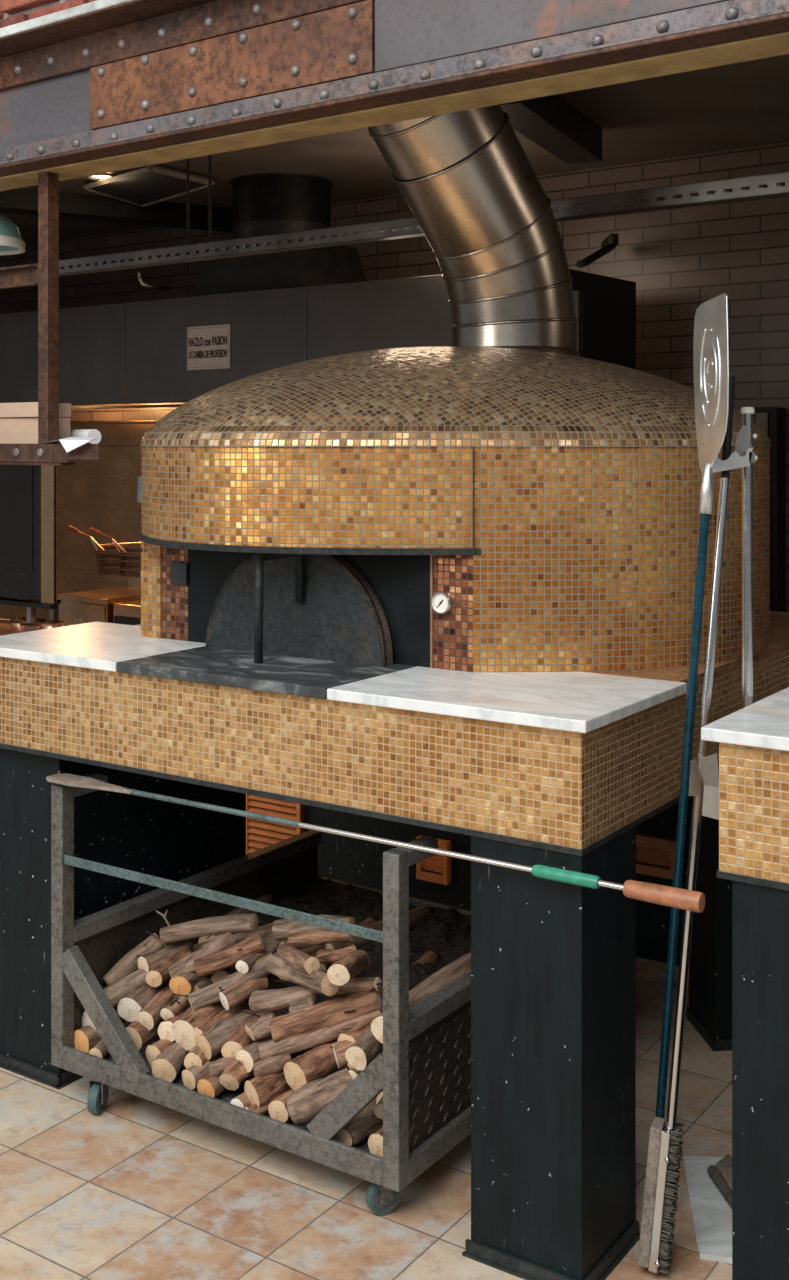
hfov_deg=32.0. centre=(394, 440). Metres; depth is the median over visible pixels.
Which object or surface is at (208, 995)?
log
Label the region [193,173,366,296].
duct
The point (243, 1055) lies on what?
log
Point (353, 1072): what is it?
log
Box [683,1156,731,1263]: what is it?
marble offcut
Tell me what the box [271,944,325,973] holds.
log
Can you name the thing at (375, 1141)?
log
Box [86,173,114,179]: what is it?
recessed light
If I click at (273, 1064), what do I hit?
log
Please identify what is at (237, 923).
log
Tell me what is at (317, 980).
log
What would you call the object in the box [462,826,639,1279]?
support pillar
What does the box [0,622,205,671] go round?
countertop
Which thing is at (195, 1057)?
log
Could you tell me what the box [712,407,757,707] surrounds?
tool rack
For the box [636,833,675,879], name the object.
vent
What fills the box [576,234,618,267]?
wall bracket
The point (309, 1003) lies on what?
log
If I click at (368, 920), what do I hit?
log
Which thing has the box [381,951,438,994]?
log
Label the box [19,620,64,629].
steel pan
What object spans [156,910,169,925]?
twig
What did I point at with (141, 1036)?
log
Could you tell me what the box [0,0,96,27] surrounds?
wall
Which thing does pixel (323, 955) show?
log
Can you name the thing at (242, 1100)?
log
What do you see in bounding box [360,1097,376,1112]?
log
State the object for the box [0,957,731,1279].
floor
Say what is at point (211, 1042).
log
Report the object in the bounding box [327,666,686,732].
countertop
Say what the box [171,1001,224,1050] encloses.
log
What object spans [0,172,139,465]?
shelf
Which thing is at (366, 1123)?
log
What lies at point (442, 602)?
thermometer
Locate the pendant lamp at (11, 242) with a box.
[0,214,24,254]
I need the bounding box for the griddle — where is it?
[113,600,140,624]
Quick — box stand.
[0,598,60,635]
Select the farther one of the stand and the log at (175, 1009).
the stand
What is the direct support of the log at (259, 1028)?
on the log at (243, 1055)
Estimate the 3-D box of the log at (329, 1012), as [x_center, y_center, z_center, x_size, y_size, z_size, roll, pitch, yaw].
[-0.162,1.387,3.320,0.279,0.149,0.076,0,0,1]
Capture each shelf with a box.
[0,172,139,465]
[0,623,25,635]
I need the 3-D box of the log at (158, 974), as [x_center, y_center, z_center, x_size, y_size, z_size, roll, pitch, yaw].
[-0.597,1.390,3.638,0.055,0.064,0.145,0,0,33]
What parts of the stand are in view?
leg, leg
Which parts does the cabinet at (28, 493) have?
glass pane, door, post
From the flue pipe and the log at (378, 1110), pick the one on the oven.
the flue pipe
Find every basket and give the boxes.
[66,525,127,575]
[88,527,140,577]
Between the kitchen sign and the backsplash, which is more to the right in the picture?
the kitchen sign
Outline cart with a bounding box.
[51,774,470,1214]
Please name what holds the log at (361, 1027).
on the log at (339, 1047)
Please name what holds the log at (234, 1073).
on the cart
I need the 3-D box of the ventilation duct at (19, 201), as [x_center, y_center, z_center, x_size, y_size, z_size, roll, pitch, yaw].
[-1.268,-1.180,7.121,2.109,0.100,0.180,0,0,-31]
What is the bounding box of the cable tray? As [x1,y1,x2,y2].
[0,155,788,275]
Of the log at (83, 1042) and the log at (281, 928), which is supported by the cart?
the log at (83, 1042)
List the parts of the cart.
post, rail, panel, rail, rail, rail, post, rail, rail, panel, rail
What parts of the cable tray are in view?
threaded rod, threaded rod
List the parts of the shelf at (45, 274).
hanger post, shelf plate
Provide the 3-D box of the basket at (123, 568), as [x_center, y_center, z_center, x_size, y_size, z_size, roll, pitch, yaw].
[-1.337,0.536,6.692,0.243,0.254,0.300,0,0,0]
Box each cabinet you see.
[0,465,56,604]
[754,407,785,611]
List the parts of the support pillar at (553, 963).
trim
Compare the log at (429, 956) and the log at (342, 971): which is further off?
the log at (429, 956)
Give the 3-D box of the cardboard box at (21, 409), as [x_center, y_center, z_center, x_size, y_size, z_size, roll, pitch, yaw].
[-1.169,-0.090,4.113,0.533,0.043,0.084,0,0,38]
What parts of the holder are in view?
plate, plate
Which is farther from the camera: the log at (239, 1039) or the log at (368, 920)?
the log at (368, 920)
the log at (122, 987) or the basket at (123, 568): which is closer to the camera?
the log at (122, 987)
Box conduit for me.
[137,272,171,289]
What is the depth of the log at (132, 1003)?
3.56 m
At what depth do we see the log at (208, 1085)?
3.30 m
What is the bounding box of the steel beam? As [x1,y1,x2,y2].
[0,0,788,190]
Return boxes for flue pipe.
[367,104,579,356]
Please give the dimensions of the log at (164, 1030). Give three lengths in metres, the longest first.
0.307 x 0.066 x 0.062 m
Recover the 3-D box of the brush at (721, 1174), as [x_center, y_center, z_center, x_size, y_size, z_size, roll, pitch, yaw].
[0.763,1.671,3.088,0.078,0.025,0.219,0,0,-8]
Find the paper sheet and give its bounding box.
[47,437,95,451]
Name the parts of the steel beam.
plate, splice plate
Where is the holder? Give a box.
[689,753,718,819]
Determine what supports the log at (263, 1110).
on the cart
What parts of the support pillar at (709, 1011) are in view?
trim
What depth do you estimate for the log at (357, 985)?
3.31 m
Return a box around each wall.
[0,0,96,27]
[0,142,788,611]
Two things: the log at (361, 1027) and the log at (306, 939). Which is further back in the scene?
the log at (306, 939)
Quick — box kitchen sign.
[187,324,229,369]
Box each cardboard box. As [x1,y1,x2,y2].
[0,402,70,417]
[0,418,69,443]
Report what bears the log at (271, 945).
on the log at (208, 995)
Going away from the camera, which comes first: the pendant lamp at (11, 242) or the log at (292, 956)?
the log at (292, 956)
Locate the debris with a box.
[136,876,470,1048]
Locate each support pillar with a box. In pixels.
[0,748,245,1089]
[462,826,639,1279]
[686,796,731,1050]
[732,880,788,1279]
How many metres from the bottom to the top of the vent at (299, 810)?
0.383 m
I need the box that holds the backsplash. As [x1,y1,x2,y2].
[0,420,158,623]
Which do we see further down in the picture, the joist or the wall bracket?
the wall bracket
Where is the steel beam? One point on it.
(99, 86)
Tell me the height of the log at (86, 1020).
0.083 m
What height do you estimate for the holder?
0.122 m
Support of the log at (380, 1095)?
on the log
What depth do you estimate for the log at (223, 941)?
3.57 m
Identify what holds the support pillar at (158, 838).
on the floor
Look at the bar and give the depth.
6.72 m
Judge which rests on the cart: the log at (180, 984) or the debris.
the debris
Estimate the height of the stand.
0.962 m
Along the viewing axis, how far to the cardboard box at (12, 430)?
4.00 m
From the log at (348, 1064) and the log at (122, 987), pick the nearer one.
the log at (348, 1064)
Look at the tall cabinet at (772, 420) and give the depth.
5.61 m
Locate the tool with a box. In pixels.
[46,773,704,912]
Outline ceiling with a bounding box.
[0,54,788,244]
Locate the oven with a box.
[137,347,770,671]
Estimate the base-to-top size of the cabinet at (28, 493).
0.742 m
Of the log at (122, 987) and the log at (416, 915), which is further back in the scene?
the log at (416, 915)
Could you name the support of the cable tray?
hanging from the ceiling
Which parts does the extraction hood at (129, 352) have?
panel, panel, panel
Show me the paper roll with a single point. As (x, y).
(87, 433)
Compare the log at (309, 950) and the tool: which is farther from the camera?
the log at (309, 950)
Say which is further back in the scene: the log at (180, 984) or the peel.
the log at (180, 984)
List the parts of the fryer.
panel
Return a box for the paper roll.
[70,429,100,443]
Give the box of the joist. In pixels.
[499,94,601,163]
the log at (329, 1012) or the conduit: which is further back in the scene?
the conduit
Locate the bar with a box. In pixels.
[97,542,140,547]
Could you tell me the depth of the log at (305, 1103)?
3.13 m
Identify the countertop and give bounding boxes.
[0,611,788,855]
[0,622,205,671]
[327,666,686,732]
[701,687,788,890]
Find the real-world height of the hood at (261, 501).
0.253 m
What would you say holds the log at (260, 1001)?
on the log at (259, 1028)
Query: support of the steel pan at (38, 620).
on the stand
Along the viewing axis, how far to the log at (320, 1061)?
3.23 m
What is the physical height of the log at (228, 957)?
0.107 m
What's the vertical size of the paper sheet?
0.044 m
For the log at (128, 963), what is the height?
0.130 m
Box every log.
[74,1021,131,1052]
[82,1006,125,1029]
[89,1040,108,1057]
[103,933,164,984]
[103,960,164,1007]
[117,978,170,1021]
[126,1012,164,1050]
[135,984,175,1029]
[137,939,192,972]
[145,1039,175,1063]
[146,948,191,986]
[151,1042,189,1081]
[158,1004,190,1040]
[160,913,258,943]
[160,993,189,1021]
[168,932,236,977]
[169,972,201,994]
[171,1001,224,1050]
[182,1052,222,1088]
[184,1045,206,1068]
[188,952,271,1010]
[190,973,213,992]
[192,918,284,952]
[193,1001,249,1044]
[194,933,264,977]
[197,1009,253,1059]
[197,1072,225,1097]
[198,894,272,943]
[208,1057,235,1076]
[211,932,272,982]
[219,977,267,1010]
[219,1055,253,1090]
[221,1011,278,1056]
[230,1092,250,1108]
[235,935,287,973]
[236,1034,272,1072]
[244,1069,290,1107]
[245,1012,276,1040]
[245,1088,291,1114]
[249,985,316,1012]
[253,1054,290,1076]
[258,1010,381,1059]
[266,953,338,995]
[266,974,282,985]
[268,1067,345,1121]
[269,990,382,1042]
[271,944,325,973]
[272,914,355,940]
[277,941,319,973]
[284,1039,346,1089]
[287,1067,350,1125]
[288,931,354,948]
[289,998,314,1013]
[306,977,381,994]
[310,918,374,956]
[316,944,356,962]
[319,963,329,970]
[325,905,430,948]
[327,950,369,985]
[333,1040,353,1067]
[335,1107,382,1145]
[337,1017,376,1042]
[345,1028,382,1069]
[347,1050,382,1068]
[348,1068,362,1080]
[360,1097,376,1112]
[368,1125,382,1156]
[371,952,470,1043]
[374,1096,382,1119]
[376,1091,382,1103]
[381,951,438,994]
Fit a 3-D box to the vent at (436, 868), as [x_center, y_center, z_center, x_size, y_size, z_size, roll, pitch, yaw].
[0.141,1.509,4.954,0.132,0.152,0.030,0,0,34]
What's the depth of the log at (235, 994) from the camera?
3.46 m
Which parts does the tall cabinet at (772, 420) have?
door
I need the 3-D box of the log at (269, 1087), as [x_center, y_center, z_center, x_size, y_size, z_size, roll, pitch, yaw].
[-0.293,1.536,3.277,0.075,0.088,0.135,0,0,44]
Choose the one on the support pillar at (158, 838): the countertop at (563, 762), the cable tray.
the countertop at (563, 762)
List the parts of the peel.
blade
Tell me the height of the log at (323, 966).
0.043 m
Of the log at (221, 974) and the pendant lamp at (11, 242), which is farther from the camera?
the pendant lamp at (11, 242)
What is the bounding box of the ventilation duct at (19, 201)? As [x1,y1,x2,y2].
[0,188,232,232]
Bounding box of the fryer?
[57,578,140,625]
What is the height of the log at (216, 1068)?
0.053 m
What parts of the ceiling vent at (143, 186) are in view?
grille plate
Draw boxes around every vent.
[82,164,214,206]
[246,794,304,854]
[416,835,450,884]
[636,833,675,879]
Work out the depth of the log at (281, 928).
3.48 m
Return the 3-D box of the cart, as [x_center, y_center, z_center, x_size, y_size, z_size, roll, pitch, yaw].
[-0.132,1.292,3.686,1.076,0.816,1.109,0,0,34]
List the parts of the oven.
name plate, handle, door, mouth plate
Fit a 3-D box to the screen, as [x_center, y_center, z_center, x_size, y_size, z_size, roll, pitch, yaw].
[-0.352,1.262,5.325,2.300,0.876,0.027,0,0,34]
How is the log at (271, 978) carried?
on the log
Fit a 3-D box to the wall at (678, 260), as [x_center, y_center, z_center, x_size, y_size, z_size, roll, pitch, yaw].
[-0.650,0.235,7.453,13.000,2.930,0.121,0,0,37]
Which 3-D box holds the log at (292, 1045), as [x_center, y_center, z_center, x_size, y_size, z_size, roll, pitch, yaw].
[-0.176,1.423,3.302,0.302,0.138,0.051,0,0,1]
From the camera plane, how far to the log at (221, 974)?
3.58 m
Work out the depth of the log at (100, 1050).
3.50 m
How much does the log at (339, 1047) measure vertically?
0.071 m
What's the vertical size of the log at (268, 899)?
0.062 m
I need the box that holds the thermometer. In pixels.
[431,591,453,613]
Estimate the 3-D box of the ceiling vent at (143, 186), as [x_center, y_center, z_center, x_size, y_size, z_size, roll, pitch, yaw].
[-1.197,-1.207,6.511,0.469,0.036,0.898,0,0,-36]
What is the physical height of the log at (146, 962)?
0.068 m
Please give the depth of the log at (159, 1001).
3.52 m
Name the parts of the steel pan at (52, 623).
handle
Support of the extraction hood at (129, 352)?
attached to the wall at (678, 260)
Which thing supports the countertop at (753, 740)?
on the support pillar at (760, 914)
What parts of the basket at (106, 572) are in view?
handle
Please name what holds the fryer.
on the floor
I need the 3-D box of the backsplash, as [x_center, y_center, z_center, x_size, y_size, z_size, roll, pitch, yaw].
[-1.887,0.641,8.270,3.480,1.519,0.029,0,0,37]
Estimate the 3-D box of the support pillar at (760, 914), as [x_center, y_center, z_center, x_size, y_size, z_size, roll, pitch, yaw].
[1.074,1.262,2.529,0.806,0.877,0.408,0,0,34]
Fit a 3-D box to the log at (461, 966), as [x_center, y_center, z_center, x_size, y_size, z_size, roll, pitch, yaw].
[0.129,1.298,3.290,0.074,0.102,0.546,0,0,35]
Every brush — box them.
[637,375,734,1273]
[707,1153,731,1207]
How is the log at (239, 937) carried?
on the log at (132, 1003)
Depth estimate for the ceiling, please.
5.65 m
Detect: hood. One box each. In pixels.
[0,269,635,408]
[139,449,480,554]
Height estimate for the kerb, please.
0.024 m
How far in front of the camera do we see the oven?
3.34 m
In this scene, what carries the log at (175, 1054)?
on the cart
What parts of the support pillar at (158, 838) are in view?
trim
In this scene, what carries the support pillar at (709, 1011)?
on the floor
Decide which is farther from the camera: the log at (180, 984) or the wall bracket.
the wall bracket
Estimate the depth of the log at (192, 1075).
3.34 m
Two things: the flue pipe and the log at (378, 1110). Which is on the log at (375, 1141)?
the log at (378, 1110)
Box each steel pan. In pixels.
[0,617,26,629]
[0,618,48,631]
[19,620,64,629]
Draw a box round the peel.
[655,293,728,1118]
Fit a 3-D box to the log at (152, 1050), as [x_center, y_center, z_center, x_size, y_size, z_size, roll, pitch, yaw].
[-0.504,1.521,3.541,0.079,0.077,0.306,0,0,40]
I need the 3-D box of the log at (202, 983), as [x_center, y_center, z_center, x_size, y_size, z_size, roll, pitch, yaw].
[-0.435,1.421,3.646,0.057,0.049,0.258,0,2,41]
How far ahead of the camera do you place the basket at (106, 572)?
6.67 m
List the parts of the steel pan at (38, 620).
handle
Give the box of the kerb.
[582,615,788,688]
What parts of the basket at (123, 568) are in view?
handle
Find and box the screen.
[252,800,470,909]
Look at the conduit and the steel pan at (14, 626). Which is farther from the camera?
the conduit
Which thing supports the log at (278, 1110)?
on the cart
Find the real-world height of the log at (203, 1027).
0.069 m
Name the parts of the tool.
flat blade, painted rod, rod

